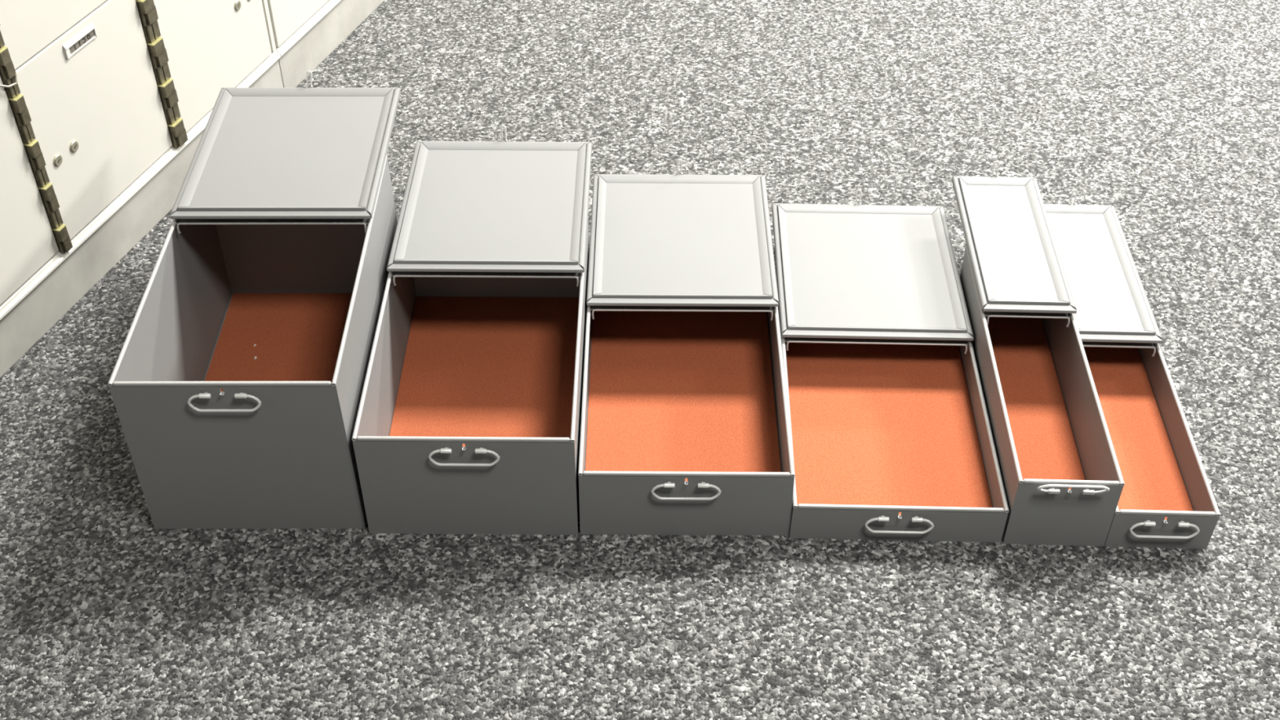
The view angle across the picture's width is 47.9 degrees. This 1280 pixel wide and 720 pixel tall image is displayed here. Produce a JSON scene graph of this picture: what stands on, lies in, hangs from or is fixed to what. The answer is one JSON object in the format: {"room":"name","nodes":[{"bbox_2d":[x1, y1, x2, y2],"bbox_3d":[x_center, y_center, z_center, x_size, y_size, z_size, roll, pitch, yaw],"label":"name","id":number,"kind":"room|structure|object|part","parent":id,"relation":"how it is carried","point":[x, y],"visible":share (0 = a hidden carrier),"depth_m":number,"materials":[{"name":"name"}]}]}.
{"room":"bank vault","nodes":[
{"label":"bank vault","id":0,"kind":"room"},
{"bbox_2d":[0,0,1279,719],"bbox_3d":[1.362,-0.758,2.939,8.346,0.050,9.800,0,42,0],"label":"floor","id":1,"kind":"structure","parent":0,"point":[1164,113],"depth_m":1.83,"materials":[{"name":"grey carpet"}]},
{"bbox_2d":[0,0,283,377],"bbox_3d":[-1.235,-0.433,1.405,0.564,1.500,2.086,13,44,14],"label":"locker","id":2,"kind":"object","parent":1,"relation":"on","point":[106,106],"visible":1,"depth_m":2.10,"materials":[{"name":"beige metal"}]},
{"bbox_3d":[-0.831,-0.365,1.886,0.011,0.021,0.038,13,44,14],"label":"wire pull","id":3,"kind":"part","parent":2,"relation":"part of","materials":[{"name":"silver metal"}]},
{"bbox_3d":[-0.892,-0.197,1.864,0.016,0.342,0.284,13,44,14],"label":"door","id":4,"kind":"part","parent":2,"relation":"part of","materials":[{"name":"beige metal"}]},
{"bbox_3d":[-0.790,-0.883,1.625,0.016,1.120,0.271,13,44,14],"label":"door","id":5,"kind":"part","parent":2,"relation":"part of","materials":[{"name":"beige metal"}]},
{"bbox_3d":[-0.782,-0.447,2.015,0.002,0.014,0.058,14,44,14],"label":"number plate","id":6,"kind":"part","parent":2,"relation":"part of","materials":[{"name":"white metal"}]},
{"bbox_3d":[-0.792,-0.360,2.093,0.016,0.280,0.271,13,44,14],"label":"door","id":7,"kind":"part","parent":2,"relation":"part of","materials":[{"name":"beige metal"}]},
{"bbox_3d":[-0.690,-0.577,2.282,0.016,0.352,0.275,13,44,14],"label":"door","id":8,"kind":"part","parent":2,"relation":"part of","materials":[{"name":"beige metal"}]},
{"bbox_2d":[107,70,400,528],"bbox_3d":[-0.479,-0.101,1.945,0.265,0.289,0.635,0,42,0],"label":"box","id":9,"kind":"object","parent":1,"relation":"on","point":[279,239],"visible":1,"depth_m":1.91,"materials":[{"name":"grey metal"}]},
{"bbox_3d":[-0.478,0.050,1.657,0.085,0.026,0.005,0,42,0],"label":"handle","id":10,"kind":"part","parent":9,"relation":"part of","materials":[{"name":"metal"}]},
{"bbox_3d":[-0.479,-0.172,1.877,0.247,0.015,0.007,0,42,0],"label":"hinge rod","id":11,"kind":"part","parent":9,"relation":"part of","materials":[{"name":"grey metal"}]},
{"bbox_3d":[-0.480,-0.292,1.991,0.259,0.006,0.305,0,42,0],"label":"lid","id":12,"kind":"part","parent":9,"relation":"part of","materials":[{"name":"grey metal"}]},
{"bbox_2d":[266,0,384,87],"bbox_3d":[-0.532,-1.752,2.882,0.556,1.500,2.112,13,44,14],"label":"locker","id":13,"kind":"object","parent":1,"relation":"on","point":[305,32],"visible":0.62,"depth_m":2.60,"materials":[{"name":"beige metal"}]},
{"bbox_3d":[-0.551,-0.929,2.488,0.016,0.602,0.510,13,44,14],"label":"door","id":14,"kind":"part","parent":13,"relation":"part of","materials":[{"name":"beige metal"}]},
{"bbox_3d":[-0.284,-1.200,3.257,0.026,0.015,2.112,13,44,14],"label":"trim","id":15,"kind":"part","parent":13,"relation":"part of","materials":[{"name":"beige metal"}]},
{"bbox_2d":[351,124,591,534],"bbox_3d":[-0.206,-0.062,1.968,0.263,0.202,0.635,0,42,0],"label":"box","id":16,"kind":"object","parent":1,"relation":"on","point":[468,419],"visible":1,"depth_m":1.98,"materials":[{"name":"grey metal"}]},
{"bbox_3d":[-0.208,0.116,1.705,0.085,0.026,0.005,0,42,0],"label":"handle","id":17,"kind":"part","parent":16,"relation":"part of","materials":[{"name":"metal"}]},
{"bbox_3d":[-0.206,-0.105,1.924,0.249,0.015,0.006,0,42,0],"label":"hinge rod","id":18,"kind":"part","parent":16,"relation":"part of","materials":[{"name":"metal"}]},
{"bbox_3d":[-0.204,-0.224,2.041,0.261,0.006,0.305,0,41,0],"label":"lid","id":19,"kind":"part","parent":16,"relation":"part of","materials":[{"name":"grey metal"}]},
{"bbox_2d":[577,158,795,535],"bbox_3d":[0.058,-0.040,1.988,0.263,0.144,0.635,0,42,0],"label":"box","id":20,"kind":"object","parent":1,"relation":"on","point":[685,427],"visible":1,"depth_m":1.99,"materials":[{"name":"grey metal"}]},
{"bbox_3d":[0.059,-0.179,2.079,0.259,0.006,0.305,0,40,0],"label":"lid","id":21,"kind":"part","parent":20,"relation":"part of","materials":[{"name":"grey metal"}]},
{"bbox_3d":[0.058,-0.061,1.962,0.247,0.015,0.006,0,42,0],"label":"hinge rod","id":22,"kind":"part","parent":20,"relation":"part of","materials":[{"name":"metal"}]},
{"bbox_3d":[0.056,0.160,1.743,0.085,0.026,0.005,0,42,0],"label":"handle","id":23,"kind":"part","parent":20,"relation":"part of","materials":[{"name":"metal"}]},
{"bbox_2d":[771,189,1008,542],"bbox_3d":[0.327,-0.015,1.998,0.264,0.094,0.635,1,42,1],"label":"box","id":24,"kind":"object","parent":1,"relation":"on","point":[891,437],"visible":0.99,"depth_m":1.99,"materials":[{"name":"grey metal"}]},
{"bbox_3d":[0.332,-0.136,2.107,0.262,0.006,0.305,1,41,1],"label":"lid","id":25,"kind":"part","parent":24,"relation":"part of","materials":[{"name":"grey metal"}]},
{"bbox_3d":[0.327,-0.017,1.991,0.250,0.015,0.007,1,42,1],"label":"hinge rod","id":26,"kind":"part","parent":24,"relation":"part of","materials":[{"name":"grey metal"}]},
{"bbox_3d":[0.319,0.204,1.772,0.085,0.026,0.005,1,42,1],"label":"handle","id":27,"kind":"part","parent":24,"relation":"part of","materials":[{"name":"metal"}]},
{"bbox_2d":[951,160,1124,546],"bbox_3d":[0.525,-0.029,1.970,0.126,0.152,0.643,1,42,1],"label":"box","id":28,"kind":"object","parent":1,"relation":"on","point":[1063,482],"visible":1,"depth_m":1.96,"materials":[{"name":"grey metal"}]},
{"bbox_3d":[0.531,-0.172,2.065,0.124,0.006,0.305,1,41,1],"label":"lid","id":29,"kind":"part","parent":28,"relation":"part of","materials":[{"name":"grey metal"}]},
{"bbox_3d":[0.525,-0.052,1.949,0.112,0.015,0.006,1,42,1],"label":"hinge rod","id":30,"kind":"part","parent":28,"relation":"part of","materials":[{"name":"metal"}]},
{"bbox_3d":[0.515,0.153,1.711,0.085,0.023,0.013,1,42,1],"label":"handle","id":31,"kind":"part","parent":28,"relation":"part of","materials":[{"name":"metal"}]},
{"bbox_2d":[1044,188,1220,549],"bbox_3d":[0.652,-0.010,1.987,0.127,0.104,0.635,1,42,1],"label":"box","id":32,"kind":"object","parent":1,"relation":"on","point":[1166,500],"visible":0.85,"depth_m":1.97,"materials":[{"name":"grey metal"}]},
{"bbox_3d":[0.657,-0.133,2.094,0.125,0.006,0.305,1,42,1],"label":"lid","id":33,"kind":"part","parent":32,"relation":"part of","materials":[{"name":"grey metal"}]},
{"bbox_3d":[0.651,-0.013,1.980,0.113,0.015,0.006,1,42,1],"label":"hinge rod","id":34,"kind":"part","parent":32,"relation":"part of","materials":[{"name":"metal"}]},
{"bbox_3d":[0.641,0.209,1.760,0.085,0.026,0.005,1,42,1],"label":"handle","id":35,"kind":"part","parent":32,"relation":"part of","materials":[{"name":"metal"}]}
]}

